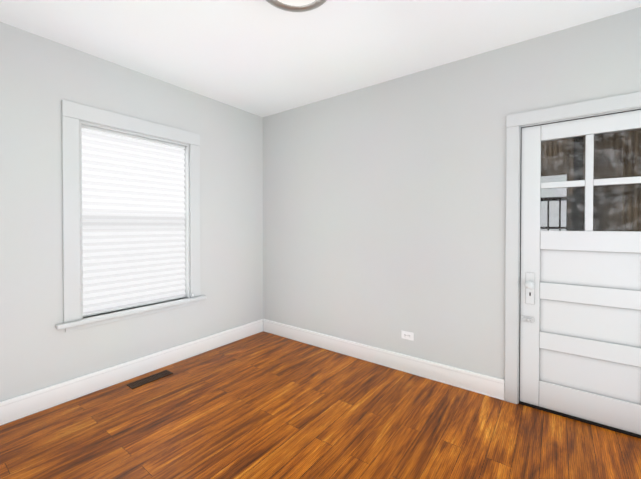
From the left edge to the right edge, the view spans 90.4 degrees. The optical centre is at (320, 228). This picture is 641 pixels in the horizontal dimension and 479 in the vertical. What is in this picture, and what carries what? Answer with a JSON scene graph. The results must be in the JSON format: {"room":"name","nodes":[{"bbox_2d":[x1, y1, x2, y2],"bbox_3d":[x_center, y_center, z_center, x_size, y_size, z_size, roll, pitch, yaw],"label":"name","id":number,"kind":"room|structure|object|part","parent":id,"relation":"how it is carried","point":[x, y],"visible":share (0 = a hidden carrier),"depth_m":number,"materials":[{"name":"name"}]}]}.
{"room":"empty room","nodes":[
{"label":"empty room","id":0,"kind":"room"},
{"bbox_2d":[0,22,262,401],"bbox_3d":[-1.785,-0.040,2.821,0.250,2.700,3.700,0,1,37],"label":"wall","id":1,"kind":"structure","parent":0,"point":[41,78],"depth_m":2.50,"materials":[{"name":"paint"}]},
{"bbox_2d":[61,100,199,322],"bbox_3d":[-1.695,-0.133,2.921,0.273,1.675,1.140,0,1,37],"label":"window","id":2,"kind":"structure","parent":1,"relation":"in","point":[73,113],"depth_m":2.54,"materials":[{"name":"paint"}]},
{"bbox_2d":[82,129,185,314],"bbox_3d":[-1.640,-0.055,2.881,0.020,1.494,0.874,0,1,37],"label":"window shade","id":3,"kind":"object","parent":2,"relation":"attached to","point":[133,218],"visible":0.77,"depth_m":2.82,"materials":[{"name":"fabric"}]},
{"bbox_3d":[-1.640,-0.064,2.881,0.032,1.532,0.874,0,1,37],"label":"window shade rails","id":4,"kind":"part","parent":2,"relation":"part of","materials":[{"name":"white fabric"}]},
{"bbox_2d":[55,295,206,329],"bbox_3d":[-1.620,0.723,2.874,0.160,0.036,1.240,0,1,37],"label":"window sill","id":5,"kind":"structure","parent":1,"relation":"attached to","point":[101,317],"depth_m":2.71,"materials":[{"name":"paint"}]},
{"bbox_2d":[0,319,262,425],"bbox_3d":[-1.676,1.233,2.753,0.022,0.157,3.200,0,1,37],"label":"baseboard","id":6,"kind":"structure","parent":1,"relation":"attached to","point":[24,405],"depth_m":2.65,"materials":[{"name":"paint"}]},
{"bbox_2d":[65,301,198,331],"bbox_3d":[-1.599,0.761,2.859,0.014,0.040,1.120,0,1,37],"label":"apron","id":7,"kind":"object","parent":1,"relation":"attached to","point":[124,317],"visible":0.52,"depth_m":2.75,"materials":[{"name":"paint"}]},
{"bbox_2d":[0,331,640,478],"bbox_3d":[-0.083,1.424,1.565,4.500,0.200,3.700,0,1,37],"label":"floor","id":8,"kind":"structure","parent":0,"point":[263,405],"depth_m":2.08,"materials":[{"name":"brown wood"}]},
{"bbox_2d":[127,370,172,388],"bbox_3d":[-1.479,1.308,2.769,0.110,0.006,0.340,0,1,37],"label":"floor vent","id":9,"kind":"object","parent":8,"relation":"in","point":[146,380],"visible":1,"depth_m":2.75,"materials":[{"name":"brown metal"}]},
{"bbox_2d":[519,401,640,438],"bbox_3d":[1.879,1.311,2.251,0.790,0.012,0.250,0,1,37],"label":"threshold","id":10,"kind":"object","parent":8,"relation":"on","point":[584,420],"visible":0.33,"depth_m":2.17,"materials":[{"name":"black rubber"}]},
{"bbox_2d":[0,0,640,116],"bbox_3d":[-0.083,-1.476,1.533,4.500,0.200,3.700,0,1,37],"label":"ceiling","id":11,"kind":"structure","parent":0,"point":[262,58],"depth_m":2.28,"materials":[{"name":"paint"}]},
{"bbox_2d":[266,0,326,11],"bbox_3d":[-0.140,-1.337,1.739,0.420,0.082,0.420,0,1,37],"label":"ceiling light","id":12,"kind":"object","parent":11,"relation":"attached to","point":[297,5],"visible":1,"depth_m":1.87,"materials":[{"name":"silver metal"}]},
{"bbox_2d":[278,0,314,5],"bbox_3d":[-0.140,-1.313,1.739,0.312,0.034,0.312,0,1,37],"label":"diffuser","id":13,"kind":"object","parent":12,"relation":"attached to","point":[280,2],"depth_m":1.85,"materials":[{"name":"white glass"}]},
{"bbox_2d":[263,7,640,379],"bbox_3d":[1.050,-0.040,2.856,4.250,2.700,0.250,0,1,37],"label":"wall","id":14,"kind":"structure","parent":0,"point":[384,214],"depth_m":2.83,"materials":[{"name":"paint"}]},
{"bbox_2d":[263,319,504,400],"bbox_3d":[0.338,1.228,3.232,2.675,0.157,0.022,0,1,37],"label":"baseboard","id":15,"kind":"structure","parent":14,"relation":"attached to","point":[486,385],"depth_m":2.94,"materials":[{"name":"paint"}]},
{"bbox_2d":[401,331,413,340],"bbox_3d":[0.792,0.975,2.897,0.116,0.072,0.010,0,1,37],"label":"electrical outlet","id":16,"kind":"object","parent":14,"relation":"attached to","point":[407,335],"visible":1,"depth_m":2.90,"materials":[{"name":"plastic"}]},
{"bbox_2d":[505,92,640,403],"bbox_3d":[1.872,0.233,2.230,0.970,2.168,0.273,0,1,37],"label":"door frame","id":17,"kind":"structure","parent":14,"relation":"attached to","point":[514,122],"depth_m":2.38,"materials":[{"name":"paint"}]},
{"bbox_3d":[1.815,0.273,2.155,0.806,2.066,0.010,0,1,37],"label":"door jamb gap","id":18,"kind":"part","parent":17,"relation":"part of","materials":[{"name":"white wood"}]},
{"bbox_2d":[520,110,640,434],"bbox_3d":[1.802,0.277,2.137,0.782,2.050,0.120,0,1,37],"label":"door","id":19,"kind":"structure","parent":14,"relation":"in","point":[580,346],"depth_m":2.18,"materials":[{"name":"paint"}]},
{"bbox_2d":[521,316,533,321],"bbox_3d":[1.530,0.671,2.356,0.081,0.034,0.015,0,1,37],"label":"bolt","id":20,"kind":"object","parent":19,"relation":"attached to","point":[524,318],"visible":1,"depth_m":2.35,"materials":[{"name":"paint"}]},
{"bbox_3d":[1.524,0.411,2.316,0.060,0.060,0.071,0,1,37],"label":"knob","id":21,"kind":"part","parent":19,"relation":"part of","materials":[{"name":"paint"}]},
{"bbox_2d":[526,272,534,303],"bbox_3d":[1.547,0.441,2.347,0.054,0.230,0.005,0,1,37],"label":"plate","id":22,"kind":"object","parent":19,"relation":"attached to","point":[531,278],"visible":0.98,"depth_m":2.34,"materials":[{"name":"paint"}]},
{"bbox_3d":[1.825,0.632,2.171,0.552,0.970,0.017,0,1,37],"label":"panel","id":23,"kind":"part","parent":19,"relation":"part of","materials":[{"name":"paint"}]},
{"bbox_3d":[1.825,-0.309,2.161,0.542,0.652,0.037,0,1,37],"label":"door frame muntins","id":24,"kind":"part","parent":19,"relation":"part of","materials":[{"name":"white wood"}]},
{"label":"glass panel","id":25,"kind":"part","parent":19,"relation":"part of","materials":[{"name":"clear glass"}]},
{"label":"outside","id":26,"kind":"structure","parent":0,"visible":0},
{"bbox_2d":[541,129,640,230],"bbox_3d":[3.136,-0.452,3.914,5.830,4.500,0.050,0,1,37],"label":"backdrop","id":27,"kind":"structure","parent":26,"point":[567,165],"depth_m":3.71,"materials":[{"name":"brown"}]},
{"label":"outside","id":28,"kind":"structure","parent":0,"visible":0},
{"bbox_2d":[540,175,566,230],"bbox_3d":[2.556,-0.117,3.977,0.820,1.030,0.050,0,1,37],"label":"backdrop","id":29,"kind":"structure","parent":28,"point":[554,217],"depth_m":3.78,"materials":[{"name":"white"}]},
{"bbox_2d":[540,136,582,230],"bbox_3d":[2.319,-0.047,3.518,0.890,2.100,0.070,0,1,37],"label":"railing","id":30,"kind":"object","parent":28,"point":[577,220],"depth_m":3.25,"materials":[{"name":"black metal"}]}
]}

